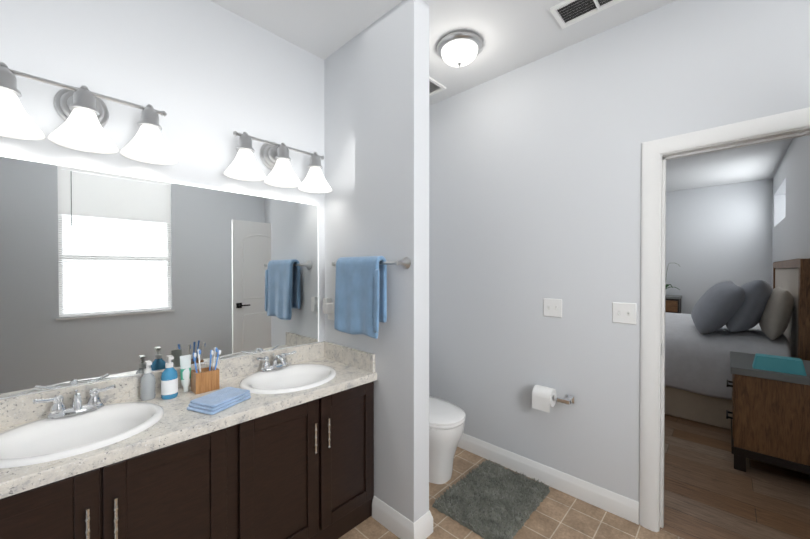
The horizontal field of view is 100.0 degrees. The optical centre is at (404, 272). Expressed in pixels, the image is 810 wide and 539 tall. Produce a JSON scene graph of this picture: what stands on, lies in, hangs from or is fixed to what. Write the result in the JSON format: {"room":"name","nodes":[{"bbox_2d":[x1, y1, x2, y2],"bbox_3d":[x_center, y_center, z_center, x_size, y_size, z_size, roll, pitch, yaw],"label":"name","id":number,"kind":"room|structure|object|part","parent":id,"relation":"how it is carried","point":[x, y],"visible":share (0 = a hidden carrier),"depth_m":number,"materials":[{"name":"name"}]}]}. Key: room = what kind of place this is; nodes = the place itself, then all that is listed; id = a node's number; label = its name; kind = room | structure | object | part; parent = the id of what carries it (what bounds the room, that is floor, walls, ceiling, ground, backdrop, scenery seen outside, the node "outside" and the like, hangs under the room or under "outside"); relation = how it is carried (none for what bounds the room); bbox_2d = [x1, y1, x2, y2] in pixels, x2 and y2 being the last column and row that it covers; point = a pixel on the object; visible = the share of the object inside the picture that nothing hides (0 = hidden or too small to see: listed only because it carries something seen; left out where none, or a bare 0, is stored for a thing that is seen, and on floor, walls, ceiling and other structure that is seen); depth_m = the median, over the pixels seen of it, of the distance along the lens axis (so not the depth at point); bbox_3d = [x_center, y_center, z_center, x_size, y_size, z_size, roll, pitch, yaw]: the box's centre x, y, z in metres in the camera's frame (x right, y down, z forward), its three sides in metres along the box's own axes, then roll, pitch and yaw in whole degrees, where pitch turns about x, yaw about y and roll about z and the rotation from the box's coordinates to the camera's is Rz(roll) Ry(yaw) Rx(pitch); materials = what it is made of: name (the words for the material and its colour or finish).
{"room":"bathroom","nodes":[
{"label":"bathroom","id":0,"kind":"room"},
{"bbox_2d":[0,0,324,398],"bbox_3d":[-1.131,-0.007,1.686,0.126,2.760,3.790,0,1,43],"label":"wall","id":1,"kind":"structure","parent":0,"point":[106,274],"depth_m":1.57,"materials":[{"name":"white paint"}]},
{"bbox_2d":[0,62,177,164],"bbox_3d":[-1.246,-0.622,1.321,0.213,0.258,0.609,0,1,43],"label":"sconce","id":2,"kind":"object","parent":1,"relation":"attached to","point":[83,112],"visible":1,"depth_m":1.31,"materials":[{"name":"white glass"}]},
{"bbox_2d":[224,131,331,192],"bbox_3d":[-0.688,-0.627,1.908,0.213,0.258,0.609,0,1,43],"label":"sconce","id":3,"kind":"object","parent":1,"relation":"attached to","point":[275,158],"visible":1,"depth_m":1.87,"materials":[{"name":"white glass"}]},
{"bbox_2d":[324,0,428,522],"bbox_3d":[-0.201,-0.010,2.010,0.790,2.760,0.120,0,1,43],"label":"wall","id":4,"kind":"structure","parent":0,"point":[376,116],"depth_m":1.80,"materials":[{"name":"white paint"}]},
{"bbox_2d":[323,298,333,319],"bbox_3d":[-0.493,0.235,2.170,0.070,0.142,0.052,0,1,43],"label":"electrical outlet","id":5,"kind":"object","parent":4,"relation":"attached to","point":[328,306],"visible":0.98,"depth_m":2.15,"materials":[{"name":"white plastic"}]},
{"bbox_3d":[-0.476,0.249,2.187,0.070,0.114,0.005,0,1,43],"label":"plate","id":6,"kind":"part","parent":5,"relation":"part of","materials":[{"name":"white plastic"}]},
{"bbox_2d":[331,256,410,338],"bbox_3d":[-0.230,0.129,1.872,0.602,0.431,0.120,0,1,43],"label":"towel rail","id":7,"kind":"object","parent":4,"relation":"attached to","point":[360,295],"visible":1,"depth_m":1.81,"materials":[{"name":"blue fabric"}]},
{"bbox_2d":[334,256,386,338],"bbox_3d":[-0.253,0.130,1.877,0.364,0.434,0.098,0,1,43],"label":"towel","id":8,"kind":"object","parent":7,"relation":"hanging from","point":[360,282],"depth_m":1.82,"materials":[{"name":"blue fabric"}]},
{"bbox_2d":[372,496,419,538],"bbox_3d":[-0.065,1.315,1.799,0.318,0.115,0.016,0,1,43],"label":"baseboard","id":9,"kind":"structure","parent":4,"relation":"attached to","point":[395,522],"depth_m":1.78,"materials":[{"name":"white wood"}]},
{"bbox_2d":[420,510,432,538],"bbox_3d":[-0.147,1.313,2.053,0.786,0.115,0.032,0,1,43],"label":"baseboard","id":10,"kind":"structure","parent":4,"relation":"attached to","point":[426,521],"depth_m":1.76,"materials":[{"name":"white wood"}]},
{"bbox_2d":[210,0,792,191],"bbox_3d":[1.078,-1.451,3.265,5.440,0.100,9.140,0,1,43],"label":"ceiling","id":11,"kind":"structure","parent":0,"point":[513,34],"depth_m":1.97,"materials":[{"name":"white paint"}]},
{"bbox_2d":[429,76,445,96],"bbox_3d":[0.128,-1.387,2.554,0.260,0.014,0.260,0,1,43],"label":"ceiling vent","id":12,"kind":"object","parent":11,"relation":"in","point":[435,86],"visible":0.35,"depth_m":2.55,"materials":[{"name":"white plastic"}]},
{"bbox_2d":[437,31,481,66],"bbox_3d":[0.334,-1.324,2.084,0.275,0.131,0.275,0,1,43],"label":"ceiling light","id":13,"kind":"object","parent":11,"relation":"attached to","point":[459,48],"visible":1,"depth_m":2.01,"materials":[{"name":"white glass"}]},
{"bbox_3d":[0.334,-1.322,2.084,0.225,0.074,0.225,0,1,43],"label":"lamp shade","id":14,"kind":"part","parent":13,"relation":"part of","materials":[{"name":"white glass"}]},
{"bbox_2d":[550,0,623,28],"bbox_3d":[0.963,-1.380,1.721,0.380,0.014,0.190,0,1,43],"label":"ceiling vent","id":15,"kind":"object","parent":11,"relation":"in","point":[570,12],"visible":0.98,"depth_m":1.79,"materials":[{"name":"white plastic"}]},
{"bbox_2d":[339,414,809,538],"bbox_3d":[1.078,1.399,3.291,5.440,0.080,9.140,0,1,43],"label":"floor","id":16,"kind":"structure","parent":0,"point":[710,492],"depth_m":2.00,"materials":[{"name":"beige tile"}]},
{"bbox_2d":[0,341,376,538],"bbox_3d":[-0.885,0.915,1.476,0.536,0.919,1.602,0,1,43],"label":"bathroom vanity","id":17,"kind":"object","parent":16,"relation":"on","point":[285,450],"visible":1,"depth_m":1.35,"materials":[{"name":"brown wood"}]},
{"bbox_2d":[33,384,115,418],"bbox_3d":[-1.252,0.502,1.298,0.150,0.089,0.230,0,1,43],"label":"faucet","id":18,"kind":"object","parent":17,"relation":"on","point":[94,406],"depth_m":1.31,"materials":[{"name":"silver metal"}]},
{"bbox_2d":[0,402,163,467],"bbox_3d":[-1.157,0.623,1.209,0.432,0.151,0.492,0,1,43],"label":"sink","id":19,"kind":"object","parent":17,"relation":"in","point":[59,437],"depth_m":1.25,"materials":[{"name":"white ceramic"}]},
{"bbox_2d":[140,360,155,400],"bbox_3d":[-1.136,0.476,1.503,0.061,0.166,0.054,0,1,43],"label":"soap dispenser","id":20,"kind":"object","parent":17,"relation":"on","point":[147,387],"visible":1,"depth_m":1.49,"materials":[{"name":"white plastic"}]},
{"bbox_2d":[161,355,177,399],"bbox_3d":[-1.054,0.466,1.521,0.066,0.186,0.063,0,1,43],"label":"soap dispenser","id":21,"kind":"object","parent":17,"relation":"on","point":[169,382],"visible":1,"depth_m":1.50,"materials":[{"name":"blue plastic"}]},
{"bbox_3d":[-1.054,0.507,1.522,0.063,0.064,0.063,0,1,43],"label":"panel","id":22,"kind":"part","parent":21,"relation":"part of","materials":[{"name":"white paper"}]},
{"bbox_2d":[180,354,190,391],"bbox_3d":[-1.028,0.474,1.593,0.030,0.170,0.048,0,1,43],"label":"toothpaste","id":23,"kind":"object","parent":17,"relation":"on","point":[185,368],"visible":1,"depth_m":1.58,"materials":[{"name":"white plastic"}]},
{"bbox_2d":[191,347,220,393],"bbox_3d":[-0.948,0.464,1.619,0.115,0.188,0.090,0,1,-41],"label":"brush holder","id":24,"kind":"object","parent":17,"relation":"on","point":[204,380],"visible":1,"depth_m":1.60,"materials":[{"name":"brown wood"}]},
{"bbox_2d":[187,387,250,414],"bbox_3d":[-0.787,0.543,1.449,0.150,0.033,0.202,0,1,21],"label":"cloth","id":25,"kind":"object","parent":17,"relation":"on","point":[215,402],"visible":1,"depth_m":1.41,"materials":[{"name":"blue fabric"}]},
{"bbox_2d":[257,351,296,371],"bbox_3d":[-0.699,0.497,1.881,0.150,0.089,0.230,0,1,43],"label":"faucet","id":26,"kind":"object","parent":17,"relation":"on","point":[283,366],"depth_m":1.89,"materials":[{"name":"silver metal"}]},
{"bbox_2d":[239,364,335,393],"bbox_3d":[-0.604,0.618,1.791,0.432,0.151,0.492,0,1,43],"label":"sink","id":27,"kind":"object","parent":17,"relation":"in","point":[289,378],"depth_m":1.86,"materials":[{"name":"white ceramic"}]},
{"bbox_2d":[429,396,464,483],"bbox_3d":[0.100,0.960,2.394,0.700,0.814,0.450,0,1,43],"label":"toilet","id":28,"kind":"object","parent":16,"relation":"on","point":[446,422],"visible":0.31,"depth_m":2.18,"materials":[{"name":"white ceramic"}]},
{"bbox_3d":[0.179,0.944,2.320,0.483,0.060,0.374,0,1,43],"label":"seat","id":29,"kind":"part","parent":28,"relation":"part of","materials":[{"name":"white ceramic"}]},
{"bbox_2d":[432,458,549,538],"bbox_3d":[0.532,1.341,2.055,0.487,0.054,0.651,0,1,43],"label":"bath rug","id":30,"kind":"object","parent":16,"relation":"on","point":[487,499],"visible":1,"depth_m":1.99,"materials":[{"name":"grey fabric"}]},
{"bbox_2d":[665,295,681,312],"bbox_3d":[4.177,0.846,6.152,1.270,0.895,0.465,0,1,43],"label":"nightstand","id":31,"kind":"object","parent":16,"relation":"on","point":[672,303],"visible":0.12,"depth_m":5.63,"materials":[{"name":"brown wood"}]},
{"bbox_3d":[4.028,0.865,5.996,1.220,0.800,0.014,0,1,43],"label":"drawer","id":32,"kind":"part","parent":31,"relation":"part of","materials":[{"name":"brown wood"}]},
{"bbox_2d":[665,263,679,295],"bbox_3d":[4.456,0.103,5.889,0.495,0.593,0.406,0,1,43],"label":"orchid","id":33,"kind":"object","parent":31,"relation":"on","point":[667,285],"visible":0.33,"depth_m":5.84,"materials":[{"name":"white plant"}]},
{"bbox_2d":[665,258,809,428],"bbox_3d":[3.004,0.614,4.123,2.283,1.474,2.150,0,1,43],"label":"bed","id":34,"kind":"object","parent":16,"relation":"on","point":[713,329],"visible":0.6,"depth_m":2.99,"materials":[{"name":"white fabric"}]},
{"bbox_2d":[691,281,744,333],"bbox_3d":[2.968,0.324,3.239,0.260,0.560,0.740,37,25,28],"label":"pillow","id":35,"kind":"object","parent":34,"relation":"on","point":[722,304],"depth_m":3.03,"materials":[{"name":"grey fabric"}]},
{"bbox_2d":[665,312,791,399],"bbox_3d":[2.963,0.816,4.164,2.187,0.563,2.164,0,1,43],"label":"duvet","id":36,"kind":"object","parent":34,"relation":"on","point":[697,361],"depth_m":3.04,"materials":[{"name":"white fabric"}]},
{"bbox_2d":[725,280,772,331],"bbox_3d":[3.196,0.310,3.160,0.760,0.560,0.260,3,21,-41],"label":"pillow","id":37,"kind":"object","parent":34,"relation":"on","point":[755,305],"depth_m":2.95,"materials":[{"name":"grey fabric"}]},
{"bbox_2d":[759,287,793,339],"bbox_3d":[3.274,0.351,3.003,0.180,0.480,0.700,14,10,43],"label":"pillow","id":38,"kind":"object","parent":34,"relation":"on","point":[776,310],"depth_m":2.83,"materials":[{"name":"beige fabric"}]},
{"bbox_3d":[3.805,0.533,3.362,0.062,1.150,1.990,0,1,43],"label":"headboard panel","id":39,"kind":"part","parent":34,"relation":"part of","materials":[{"name":"beige fabric"}]},
{"bbox_3d":[3.803,0.621,3.366,0.081,1.474,2.150,0,1,43],"label":"headboard frame","id":40,"kind":"part","parent":34,"relation":"part of","materials":[{"name":"brown wood"}]},
{"bbox_2d":[726,351,809,474],"bbox_3d":[2.624,1.010,2.440,0.460,0.712,0.620,0,1,43],"label":"nightstand","id":41,"kind":"object","parent":16,"relation":"on","point":[770,419],"visible":1,"depth_m":2.25,"materials":[{"name":"brown wood"}]},
{"bbox_3d":[2.381,0.931,2.492,0.034,0.248,0.150,0,1,43],"label":"handle","id":42,"kind":"part","parent":41,"relation":"part of","materials":[{"name":"black metal"}]},
{"bbox_3d":[2.485,0.950,2.572,0.006,0.430,0.540,0,1,43],"label":"drawer","id":43,"kind":"part","parent":41,"relation":"part of","materials":[{"name":"brown wood"}]},
{"bbox_2d":[752,353,806,375],"bbox_3d":[2.501,0.612,2.278,0.240,0.088,0.130,0,1,43],"label":"book","id":44,"kind":"object","parent":41,"relation":"on","point":[788,365],"visible":1,"depth_m":2.24,"materials":[{"name":"teal"}]},
{"bbox_2d":[429,0,809,504],"bbox_3d":[0.500,-0.016,2.668,5.440,2.760,0.120,0,1,43],"label":"wall","id":45,"kind":"structure","parent":0,"point":[535,175],"depth_m":2.08,"materials":[{"name":"white paint"}]},
{"bbox_2d":[457,433,638,524],"bbox_3d":[0.701,1.309,2.396,1.583,0.115,0.016,0,1,43],"label":"baseboard","id":46,"kind":"structure","parent":45,"relation":"attached to","point":[624,507],"depth_m":2.14,"materials":[{"name":"white wood"}]},
{"bbox_2d":[543,298,561,317],"bbox_3d":[0.937,0.226,2.162,0.116,0.116,0.016,0,1,43],"label":"switch plate","id":47,"kind":"object","parent":45,"relation":"attached to","point":[552,307],"visible":1,"depth_m":2.16,"materials":[{"name":"white plastic"}]},
{"bbox_2d":[532,385,574,412],"bbox_3d":[0.916,0.789,2.115,0.227,0.131,0.119,0,1,43],"label":"toilet paper holder","id":48,"kind":"object","parent":45,"relation":"attached to","point":[544,398],"visible":1,"depth_m":2.10,"materials":[{"name":"white paper"}]},
{"bbox_3d":[0.932,0.779,2.131,0.227,0.044,0.074,0,1,43],"label":"arm","id":49,"kind":"part","parent":48,"relation":"part of"},
{"bbox_2d":[612,302,636,324],"bbox_3d":[1.219,0.228,1.893,0.116,0.116,0.016,0,1,43],"label":"switch plate","id":50,"kind":"object","parent":45,"relation":"attached to","point":[624,313],"visible":1,"depth_m":1.89,"materials":[{"name":"white plastic"}]},
{"bbox_2d":[639,107,809,531],"bbox_3d":[1.625,0.338,1.591,0.853,2.072,0.140,0,1,43],"label":"door frame","id":51,"kind":"structure","parent":45,"relation":"attached to","point":[653,151],"depth_m":1.79,"materials":[{"name":"white wood"}]},
{"bbox_2d":[666,179,769,313],"bbox_3d":[3.939,-0.052,6.773,4.530,2.760,0.130,0,1,43],"label":"wall","id":52,"kind":"structure","parent":0,"point":[739,234],"depth_m":5.59,"materials":[{"name":"white paint"}]},
{"bbox_2d":[770,135,809,287],"bbox_3d":[3.851,-0.021,3.259,0.120,2.760,5.350,0,1,43],"label":"wall","id":53,"kind":"structure","parent":0,"point":[790,184],"depth_m":3.60,"materials":[{"name":"white paint"}]}
]}

